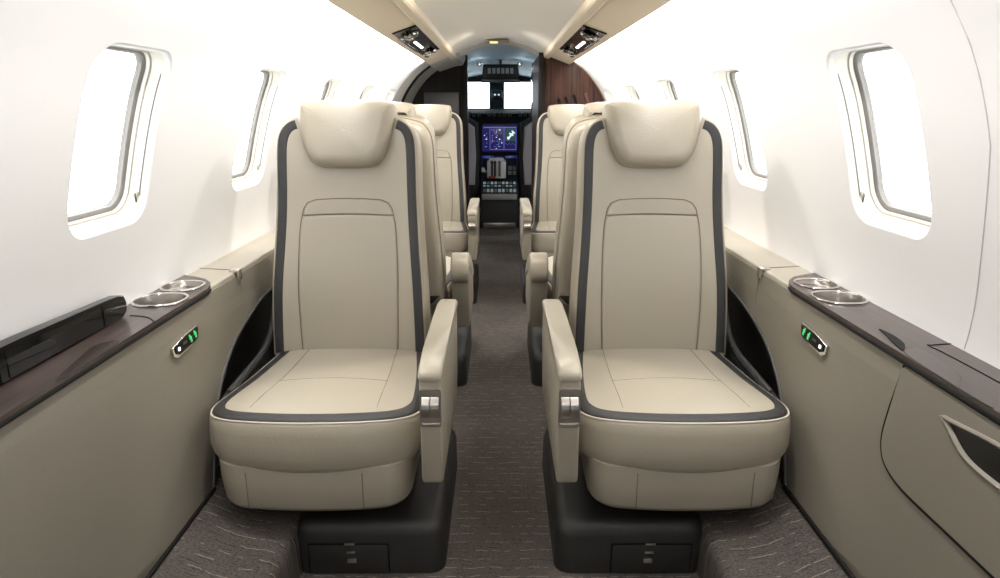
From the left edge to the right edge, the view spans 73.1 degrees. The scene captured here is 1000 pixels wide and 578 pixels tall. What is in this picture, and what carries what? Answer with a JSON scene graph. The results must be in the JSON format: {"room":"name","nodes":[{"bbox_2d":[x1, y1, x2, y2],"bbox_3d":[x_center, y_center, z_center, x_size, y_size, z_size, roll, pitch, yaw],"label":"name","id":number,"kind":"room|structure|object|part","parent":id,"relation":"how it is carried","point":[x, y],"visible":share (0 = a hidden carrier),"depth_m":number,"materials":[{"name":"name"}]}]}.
{"room":"aircraft cabin","nodes":[
{"label":"aircraft cabin","id":0,"kind":"room"},
{"bbox_2d":[0,0,424,340],"bbox_3d":[-0.627,-0.176,1.996,0.525,1.465,6.546,0,15,0],"label":"wall","id":1,"kind":"structure","parent":0,"point":[189,214],"depth_m":1.59,"materials":[{"name":"white plastic"}]},
{"bbox_2d":[67,46,164,232],"bbox_3d":[-0.830,-0.319,1.433,0.171,0.372,0.298,0,15,0],"label":"window","id":2,"kind":"structure","parent":1,"relation":"in","point":[147,76],"depth_m":1.56,"materials":[{"name":"beige plastic"}]},
{"bbox_2d":[0,228,275,577],"bbox_3d":[-0.821,0.240,2.001,0.159,0.602,6.340,0,15,0],"label":"console","id":3,"kind":"object","parent":1,"relation":"attached to","point":[108,458],"visible":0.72,"depth_m":1.39,"materials":[{"name":"leather"}]},
{"bbox_2d":[0,295,126,384],"bbox_3d":[-0.854,0.239,0.720,0.028,0.073,1.666,0,15,0],"label":"housing","id":4,"kind":"object","parent":3,"relation":"on","point":[20,352],"visible":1,"depth_m":1.28,"materials":[{"name":"black"}]},
{"bbox_3d":[-0.781,0.132,1.263,0.040,0.002,0.211,0,15,0],"label":"finger pull","id":5,"kind":"part","parent":3,"relation":"part of","materials":[{"name":"brown wood"}]},
{"bbox_3d":[-0.756,0.160,2.461,0.025,0.438,1.562,0,15,0],"label":"arch trim","id":6,"kind":"part","parent":3,"relation":"part of","materials":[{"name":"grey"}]},
{"bbox_3d":[-0.806,0.149,2.458,0.012,0.540,1.630,0,15,0],"label":"recess panel","id":7,"kind":"part","parent":3,"relation":"part of","materials":[{"name":"black plastic"}]},
{"bbox_2d":[232,70,280,186],"bbox_3d":[-0.830,-0.537,2.244,0.171,0.372,0.298,0,15,0],"label":"window","id":8,"kind":"structure","parent":1,"relation":"in","point":[271,81],"depth_m":2.37,"materials":[{"name":"beige plastic"}]},
{"bbox_2d":[320,81,337,99],"bbox_3d":[-0.830,-0.755,3.055,0.171,0.372,0.298,0,15,0],"label":"window","id":9,"kind":"structure","parent":1,"relation":"in","point":[330,88],"depth_m":3.15,"materials":[{"name":"white plastic"}]},
{"bbox_2d":[359,87,370,99],"bbox_3d":[-0.830,-0.973,3.866,0.171,0.372,0.298,0,15,0],"label":"window","id":10,"kind":"structure","parent":1,"relation":"in","point":[366,92],"depth_m":3.97,"materials":[{"name":"white plastic"}]},
{"bbox_2d":[327,0,447,64],"bbox_3d":[-0.430,-0.811,1.744,0.146,0.058,6.390,0,15,0],"label":"trim","id":11,"kind":"structure","parent":1,"relation":"attached to","point":[384,17],"depth_m":2.50,"materials":[{"name":"beige plastic"}]},
{"bbox_2d":[385,90,392,101],"bbox_3d":[-0.830,-1.190,4.678,0.171,0.372,0.298,0,15,0],"label":"window","id":12,"kind":"structure","parent":1,"relation":"in","point":[388,97],"depth_m":4.78,"materials":[{"name":"beige"}]},
{"bbox_2d":[394,62,436,103],"bbox_3d":[-0.684,-1.254,5.394,0.396,1.051,1.030,0,15,0],"label":"trim","id":13,"kind":"structure","parent":1,"relation":"in","point":[409,96],"depth_m":5.22,"materials":[{"name":"grey plastic"}]},
{"bbox_2d":[392,25,439,57],"bbox_3d":[-0.414,-1.271,3.500,0.106,0.060,1.220,0,15,0],"label":"light","id":14,"kind":"object","parent":1,"relation":"attached to","point":[413,36],"visible":1,"depth_m":3.35,"materials":[{"name":"black plastic"}]},
{"bbox_3d":[-0.462,-1.244,3.451,0.011,0.008,0.744,0,15,0],"label":"edge trim","id":15,"kind":"part","parent":14,"relation":"part of","materials":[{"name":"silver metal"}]},
{"bbox_2d":[391,0,455,58],"bbox_3d":[-0.336,-0.850,1.739,0.048,0.061,6.400,0,15,0],"label":"trim","id":16,"kind":"structure","parent":1,"relation":"attached to","point":[409,8],"depth_m":2.88,"materials":[{"name":"beige plastic"}]},
{"bbox_2d":[447,44,537,77],"bbox_3d":[0.000,-1.926,6.451,1.600,0.575,2.580,0,15,0],"label":"wall","id":17,"kind":"structure","parent":0,"point":[489,54],"depth_m":6.08,"materials":[{"name":"blue"}]},
{"bbox_2d":[428,52,464,70],"bbox_3d":[-0.445,-1.835,5.290,0.310,0.200,0.990,0,15,0],"label":"trim","id":18,"kind":"structure","parent":17,"relation":"attached to","point":[441,65],"depth_m":5.24,"materials":[{"name":"grey plastic"}]},
{"bbox_2d":[492,90,501,98],"bbox_3d":[-0.030,-2.196,7.618,0.120,0.100,0.057,0,15,0],"label":"box","id":19,"kind":"object","parent":17,"relation":"attached to","point":[496,94],"visible":1,"depth_m":7.59,"materials":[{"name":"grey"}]},
{"bbox_2d":[458,41,540,56],"bbox_3d":[0.000,-1.772,5.002,0.670,0.112,0.340,0,15,0],"label":"trim","id":20,"kind":"structure","parent":17,"relation":"attached to","point":[463,52],"depth_m":5.03,"materials":[{"name":"beige plastic"}]},
{"bbox_2d":[468,75,531,109],"bbox_3d":[0.000,-2.233,7.663,1.600,0.462,0.050,0,15,0],"label":"trim","id":21,"kind":"structure","parent":17,"relation":"attached to","point":[494,104],"depth_m":7.65,"materials":[{"name":"grey plastic"}]},
{"bbox_2d":[481,59,519,82],"bbox_3d":[0.010,-2.095,6.450,0.370,0.238,0.195,0,15,0],"label":"switch box","id":22,"kind":"object","parent":17,"relation":"hanging from","point":[491,73],"visible":0.86,"depth_m":6.38,"materials":[{"name":"black plastic"}]},
{"bbox_2d":[531,63,532,83],"bbox_3d":[0.333,-1.892,5.917,0.105,0.225,0.130,0,15,0],"label":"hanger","id":23,"kind":"object","parent":17,"relation":"hanging from","point":[532,63],"visible":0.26,"depth_m":5.88,"materials":[{"name":"black"}]},
{"bbox_2d":[414,0,584,52],"bbox_3d":[0.000,-0.897,1.737,0.670,0.105,6.420,0,15,0],"label":"ceiling","id":24,"kind":"structure","parent":0,"point":[463,24],"depth_m":3.41,"materials":[{"name":"beige plastic"}]},
{"bbox_2d":[485,39,508,42],"bbox_3d":[-0.018,-1.731,4.711,0.170,0.026,0.072,0,15,0],"label":"lit sign","id":25,"kind":"object","parent":24,"relation":"attached to","point":[486,40],"visible":1,"depth_m":4.68,"materials":[{"name":"brown plastic"}]},
{"bbox_2d":[474,165,524,228],"bbox_3d":[0.000,-1.343,7.105,1.640,1.330,2.020,0,15,0],"label":"wall","id":26,"kind":"structure","parent":0,"point":[480,166],"depth_m":8.09,"materials":[{"name":"black"}]},
{"bbox_2d":[468,117,478,201],"bbox_3d":[-0.445,-1.282,6.867,0.490,1.215,0.490,0,15,0],"label":"seat","id":27,"kind":"object","parent":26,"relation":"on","point":[473,125],"visible":0.23,"depth_m":6.62,"materials":[{"name":"grey"}]},
{"bbox_3d":[-0.445,-1.340,6.650,0.430,0.620,0.100,0,15,0],"label":"backrest","id":28,"kind":"part","parent":27,"relation":"part of","materials":[{"name":"grey"}]},
{"bbox_2d":[481,158,517,227],"bbox_3d":[0.000,-1.018,6.972,0.370,0.670,0.745,0,15,0],"label":"pedestal","id":29,"kind":"object","parent":26,"relation":"on","point":[499,177],"visible":1,"depth_m":6.70,"materials":[{"name":"black plastic"}]},
{"bbox_3d":[-0.075,-1.203,6.738,0.026,0.155,0.041,0,15,0],"label":"throttle lever","id":30,"kind":"part","parent":29,"relation":"part of","materials":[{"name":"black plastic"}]},
{"bbox_3d":[-0.045,-1.203,6.738,0.026,0.155,0.041,0,15,0],"label":"throttle lever","id":31,"kind":"part","parent":29,"relation":"part of","materials":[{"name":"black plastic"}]},
{"bbox_3d":[0.000,-1.203,6.738,0.026,0.155,0.041,0,15,0],"label":"throttle lever","id":32,"kind":"part","parent":29,"relation":"part of","materials":[{"name":"grey"}]},
{"bbox_3d":[0.000,-0.630,6.704,0.320,0.055,0.020,0,15,0],"label":"kick plate","id":33,"kind":"part","parent":29,"relation":"part of","materials":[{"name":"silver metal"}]},
{"bbox_2d":[468,110,530,164],"bbox_3d":[0.000,-1.670,7.474,1.040,0.614,0.497,0,15,0],"label":"panel","id":34,"kind":"object","parent":26,"relation":"attached to","point":[499,131],"visible":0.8,"depth_m":7.25,"materials":[{"name":"black plastic"}]},
{"bbox_2d":[520,103,531,203],"bbox_3d":[0.445,-1.282,6.867,0.490,1.215,0.490,0,15,0],"label":"seat","id":35,"kind":"object","parent":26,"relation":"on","point":[526,126],"visible":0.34,"depth_m":6.62,"materials":[{"name":"grey leather"}]},
{"bbox_3d":[0.445,-1.340,6.650,0.430,0.620,0.100,0,15,0],"label":"backrest","id":36,"kind":"part","parent":35,"relation":"part of","materials":[{"name":"grey leather"}]},
{"bbox_2d":[152,229,849,577],"bbox_3d":[0.000,0.327,2.842,1.600,0.215,7.920,0,15,0],"label":"floor","id":37,"kind":"structure","parent":0,"point":[499,527],"depth_m":1.82,"materials":[{"name":"grey carpet"}]},
{"bbox_2d":[209,100,457,572],"bbox_3d":[-0.438,0.069,1.933,0.611,1.184,0.842,0,15,0],"label":"seat","id":38,"kind":"object","parent":37,"relation":"on","point":[342,416],"visible":1,"depth_m":1.92,"materials":[{"name":"beige leather"}]},
{"bbox_2d":[209,349,420,472],"bbox_3d":[-0.455,0.303,1.882,0.550,0.152,0.618,0,15,0],"label":"seat cushion","id":39,"kind":"object","parent":38,"relation":"on","point":[289,410],"depth_m":1.63,"materials":[{"name":"leather"}]},
{"bbox_3d":[-0.385,0.689,1.727,0.200,0.080,0.012,0,15,0],"label":"drawer","id":40,"kind":"part","parent":38,"relation":"part of","materials":[{"name":"black plastic"}]},
{"bbox_3d":[-0.465,-0.167,2.132,0.487,0.755,0.260,0,15,0],"label":"backrest","id":41,"kind":"part","parent":38,"relation":"part of","materials":[{"name":"leather"}]},
{"bbox_3d":[-0.161,0.259,1.882,0.052,0.273,0.608,0,15,0],"label":"armrest","id":42,"kind":"part","parent":38,"relation":"part of","materials":[{"name":"leather"}]},
{"bbox_2d":[385,101,473,386],"bbox_3d":[-0.432,-0.209,2.970,0.621,1.184,0.839,0,15,0],"label":"seat","id":43,"kind":"object","parent":37,"relation":"on","point":[450,277],"visible":0.22,"depth_m":2.69,"materials":[{"name":"beige leather"}]},
{"bbox_3d":[-0.465,-0.314,2.680,0.487,0.755,0.260,0,15,0],"label":"backrest","id":44,"kind":"part","parent":43,"relation":"part of","materials":[{"name":"leather"}]},
{"bbox_2d":[430,256,451,313],"bbox_3d":[-0.455,-0.033,3.132,0.550,0.152,0.618,0,15,0],"label":"seat cushion","id":45,"kind":"object","parent":43,"relation":"on","point":[448,258],"depth_m":2.95,"materials":[{"name":"leather"}]},
{"bbox_3d":[-0.159,-0.012,2.975,0.068,0.260,0.488,0,15,0],"label":"armrest","id":46,"kind":"part","parent":43,"relation":"part of","materials":[{"name":"leather"}]},
{"bbox_2d":[401,55,468,225],"bbox_3d":[-0.588,-1.240,5.968,0.625,1.620,0.130,0,15,0],"label":"wall","id":47,"kind":"structure","parent":37,"relation":"on","point":[449,86],"depth_m":5.80,"materials":[{"name":"grey"}]},
{"bbox_3d":[-0.588,-1.244,5.982,0.625,1.620,0.100,0,15,0],"label":"partition panel","id":48,"kind":"part","parent":47,"relation":"part of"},
{"bbox_3d":[-0.500,-1.499,5.851,0.300,0.400,0.020,0,15,0],"label":"mirror panel","id":49,"kind":"part","parent":47,"relation":"part of","materials":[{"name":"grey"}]},
{"bbox_3d":[-0.300,-1.188,5.930,0.050,1.530,0.030,0,15,0],"label":"edge post","id":50,"kind":"part","parent":47,"relation":"part of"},
{"bbox_2d":[415,104,479,303],"bbox_3d":[-0.438,-0.571,4.316,0.611,1.184,0.842,0,15,0],"label":"seat","id":51,"kind":"object","parent":37,"relation":"on","point":[447,125],"visible":0.43,"depth_m":4.43,"materials":[{"name":"leather"}]},
{"bbox_3d":[-0.465,-0.807,4.515,0.487,0.755,0.260,0,15,0],"label":"backrest","id":52,"kind":"part","parent":51,"relation":"part of","materials":[{"name":"leather"}]},
{"bbox_2d":[442,221,467,252],"bbox_3d":[-0.455,-0.337,4.265,0.550,0.152,0.618,0,15,0],"label":"seat cushion","id":53,"kind":"object","parent":51,"relation":"on","point":[455,232],"depth_m":4.01,"materials":[{"name":"leather"}]},
{"bbox_3d":[-0.161,-0.381,4.265,0.052,0.273,0.608,0,15,0],"label":"armrest","id":54,"kind":"part","parent":51,"relation":"part of","materials":[{"name":"leather"}]},
{"bbox_2d":[519,104,583,303],"bbox_3d":[0.440,-0.571,4.316,0.611,1.184,0.842,0,15,0],"label":"seat","id":55,"kind":"object","parent":37,"relation":"on","point":[539,236],"visible":0.37,"depth_m":4.43,"materials":[{"name":"leather"}]},
{"bbox_3d":[0.163,-0.381,4.265,0.052,0.273,0.608,0,15,0],"label":"armrest","id":56,"kind":"part","parent":55,"relation":"part of","materials":[{"name":"leather"}]},
{"bbox_2d":[531,221,556,252],"bbox_3d":[0.457,-0.337,4.265,0.550,0.152,0.618,0,15,0],"label":"seat cushion","id":57,"kind":"object","parent":55,"relation":"on","point":[542,232],"depth_m":4.01,"materials":[{"name":"leather"}]},
{"bbox_3d":[0.467,-0.807,4.515,0.487,0.755,0.260,0,15,0],"label":"backrest","id":58,"kind":"part","parent":55,"relation":"part of","materials":[{"name":"leather"}]},
{"bbox_2d":[531,53,605,223],"bbox_3d":[0.590,-1.065,5.468,0.620,1.540,1.025,0,15,0],"label":"cabinet","id":59,"kind":"object","parent":37,"relation":"on","point":[555,82],"visible":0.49,"depth_m":4.86,"materials":[{"name":"brown wood"}]},
{"bbox_3d":[0.305,-0.945,4.985,0.050,1.520,0.030,0,15,0],"label":"edge post","id":60,"kind":"part","parent":59,"relation":"part of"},
{"bbox_2d":[525,101,614,386],"bbox_3d":[0.432,-0.209,2.970,0.621,1.184,0.839,0,15,0],"label":"seat","id":61,"kind":"object","parent":37,"relation":"on","point":[547,277],"visible":0.21,"depth_m":2.69,"materials":[{"name":"beige leather"}]},
{"bbox_3d":[0.159,-0.012,2.975,0.068,0.260,0.488,0,15,0],"label":"armrest","id":62,"kind":"part","parent":61,"relation":"part of","materials":[{"name":"leather"}]},
{"bbox_2d":[547,256,568,313],"bbox_3d":[0.455,-0.033,3.132,0.550,0.152,0.618,0,15,0],"label":"seat cushion","id":63,"kind":"object","parent":61,"relation":"on","point":[550,258],"depth_m":2.95,"materials":[{"name":"leather"}]},
{"bbox_3d":[0.465,-0.314,2.680,0.487,0.755,0.260,0,15,0],"label":"backrest","id":64,"kind":"part","parent":61,"relation":"part of","materials":[{"name":"leather"}]},
{"bbox_2d":[542,100,789,572],"bbox_3d":[0.440,0.069,1.933,0.611,1.184,0.842,0,15,0],"label":"seat","id":65,"kind":"object","parent":37,"relation":"on","point":[657,417],"visible":1,"depth_m":1.92,"materials":[{"name":"beige leather"}]},
{"bbox_3d":[0.163,0.259,1.882,0.052,0.273,0.608,0,15,0],"label":"armrest","id":66,"kind":"part","parent":65,"relation":"part of","materials":[{"name":"leather"}]},
{"bbox_3d":[0.467,-0.167,2.132,0.487,0.755,0.260,0,15,0],"label":"backrest","id":67,"kind":"part","parent":65,"relation":"part of","materials":[{"name":"leather"}]},
{"bbox_3d":[0.387,0.689,1.727,0.200,0.080,0.012,0,15,0],"label":"drawer","id":68,"kind":"part","parent":65,"relation":"part of","materials":[{"name":"black plastic"}]},
{"bbox_2d":[579,349,789,472],"bbox_3d":[0.457,0.303,1.882,0.550,0.152,0.618,0,15,0],"label":"seat cushion","id":69,"kind":"object","parent":65,"relation":"on","point":[642,410],"depth_m":1.63,"materials":[{"name":"leather"}]},
{"bbox_2d":[574,0,999,368],"bbox_3d":[0.627,-0.176,1.996,0.525,1.465,6.546,0,15,0],"label":"wall","id":70,"kind":"structure","parent":0,"point":[809,213],"depth_m":1.57,"materials":[{"name":"white plastic"}]},
{"bbox_2d":[544,0,607,58],"bbox_3d":[0.336,-0.850,1.739,0.048,0.061,6.400,0,15,0],"label":"trim","id":71,"kind":"structure","parent":70,"relation":"attached to","point":[588,8],"depth_m":2.88,"materials":[{"name":"beige plastic"}]},
{"bbox_2d":[559,25,606,57],"bbox_3d":[0.414,-1.271,3.500,0.106,0.060,1.220,0,15,0],"label":"light","id":72,"kind":"object","parent":70,"relation":"attached to","point":[585,36],"visible":1,"depth_m":3.35,"materials":[{"name":"black"}]},
{"bbox_3d":[0.462,-1.244,3.451,0.011,0.008,0.744,0,15,0],"label":"edge trim","id":73,"kind":"part","parent":72,"relation":"part of","materials":[{"name":"silver metal"}]},
{"bbox_2d":[606,90,613,101],"bbox_3d":[0.830,-1.190,4.678,0.171,0.372,0.298,0,15,0],"label":"window","id":74,"kind":"structure","parent":70,"relation":"in","point":[610,97],"depth_m":4.78,"materials":[{"name":"beige plastic"}]},
{"bbox_2d":[551,0,671,63],"bbox_3d":[0.430,-0.811,1.744,0.146,0.058,6.390,0,15,0],"label":"trim","id":75,"kind":"structure","parent":70,"relation":"attached to","point":[614,17],"depth_m":2.50,"materials":[{"name":"beige plastic"}]},
{"bbox_2d":[628,87,639,99],"bbox_3d":[0.830,-0.973,3.866,0.171,0.372,0.298,0,15,0],"label":"window","id":76,"kind":"structure","parent":70,"relation":"in","point":[632,92],"depth_m":3.97,"materials":[{"name":"beige"}]},
{"bbox_2d":[661,81,678,99],"bbox_3d":[0.830,-0.755,3.055,0.171,0.372,0.298,0,15,0],"label":"window","id":77,"kind":"structure","parent":70,"relation":"in","point":[668,88],"depth_m":3.15,"materials":[{"name":"beige plastic"}]},
{"bbox_2d":[718,70,766,186],"bbox_3d":[0.830,-0.537,2.244,0.171,0.372,0.298,0,15,0],"label":"window","id":78,"kind":"structure","parent":70,"relation":"in","point":[727,81],"depth_m":2.37,"materials":[{"name":"beige plastic"}]},
{"bbox_2d":[724,227,999,577],"bbox_3d":[0.821,0.234,1.999,0.164,0.602,6.340,0,15,0],"label":"console","id":79,"kind":"object","parent":70,"relation":"attached to","point":[891,457],"visible":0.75,"depth_m":1.38,"materials":[{"name":"leather"}]},
{"bbox_3d":[0.806,0.143,2.456,0.012,0.540,1.630,0,15,0],"label":"recess panel","id":80,"kind":"part","parent":79,"relation":"part of","materials":[{"name":"black plastic"}]},
{"bbox_3d":[0.756,0.154,2.459,0.025,0.438,1.562,0,15,0],"label":"arch trim","id":81,"kind":"part","parent":79,"relation":"part of","materials":[{"name":"grey"}]},
{"bbox_3d":[0.758,0.345,0.957,0.011,0.216,0.748,0,15,0],"label":"storage door","id":82,"kind":"part","parent":79,"relation":"part of","materials":[{"name":"leather"}]},
{"bbox_3d":[0.787,0.150,1.173,0.054,0.002,0.272,0,15,0],"label":"finger pull","id":83,"kind":"part","parent":79,"relation":"part of","materials":[{"name":"brown wood"}]},
{"bbox_2d":[834,46,931,232],"bbox_3d":[0.830,-0.319,1.433,0.171,0.372,0.298,0,15,0],"label":"window","id":84,"kind":"structure","parent":70,"relation":"in","point":[851,76],"depth_m":1.56,"materials":[{"name":"beige plastic"}]},
{"bbox_2d":[950,0,990,348],"bbox_3d":[0.634,-0.266,1.103,0.534,0.832,0.076,-3,15,-9],"label":"trim","id":85,"kind":"structure","parent":70,"relation":"attached to","point":[950,0],"depth_m":1.12,"materials":[{"name":"grey plastic"}]}
]}

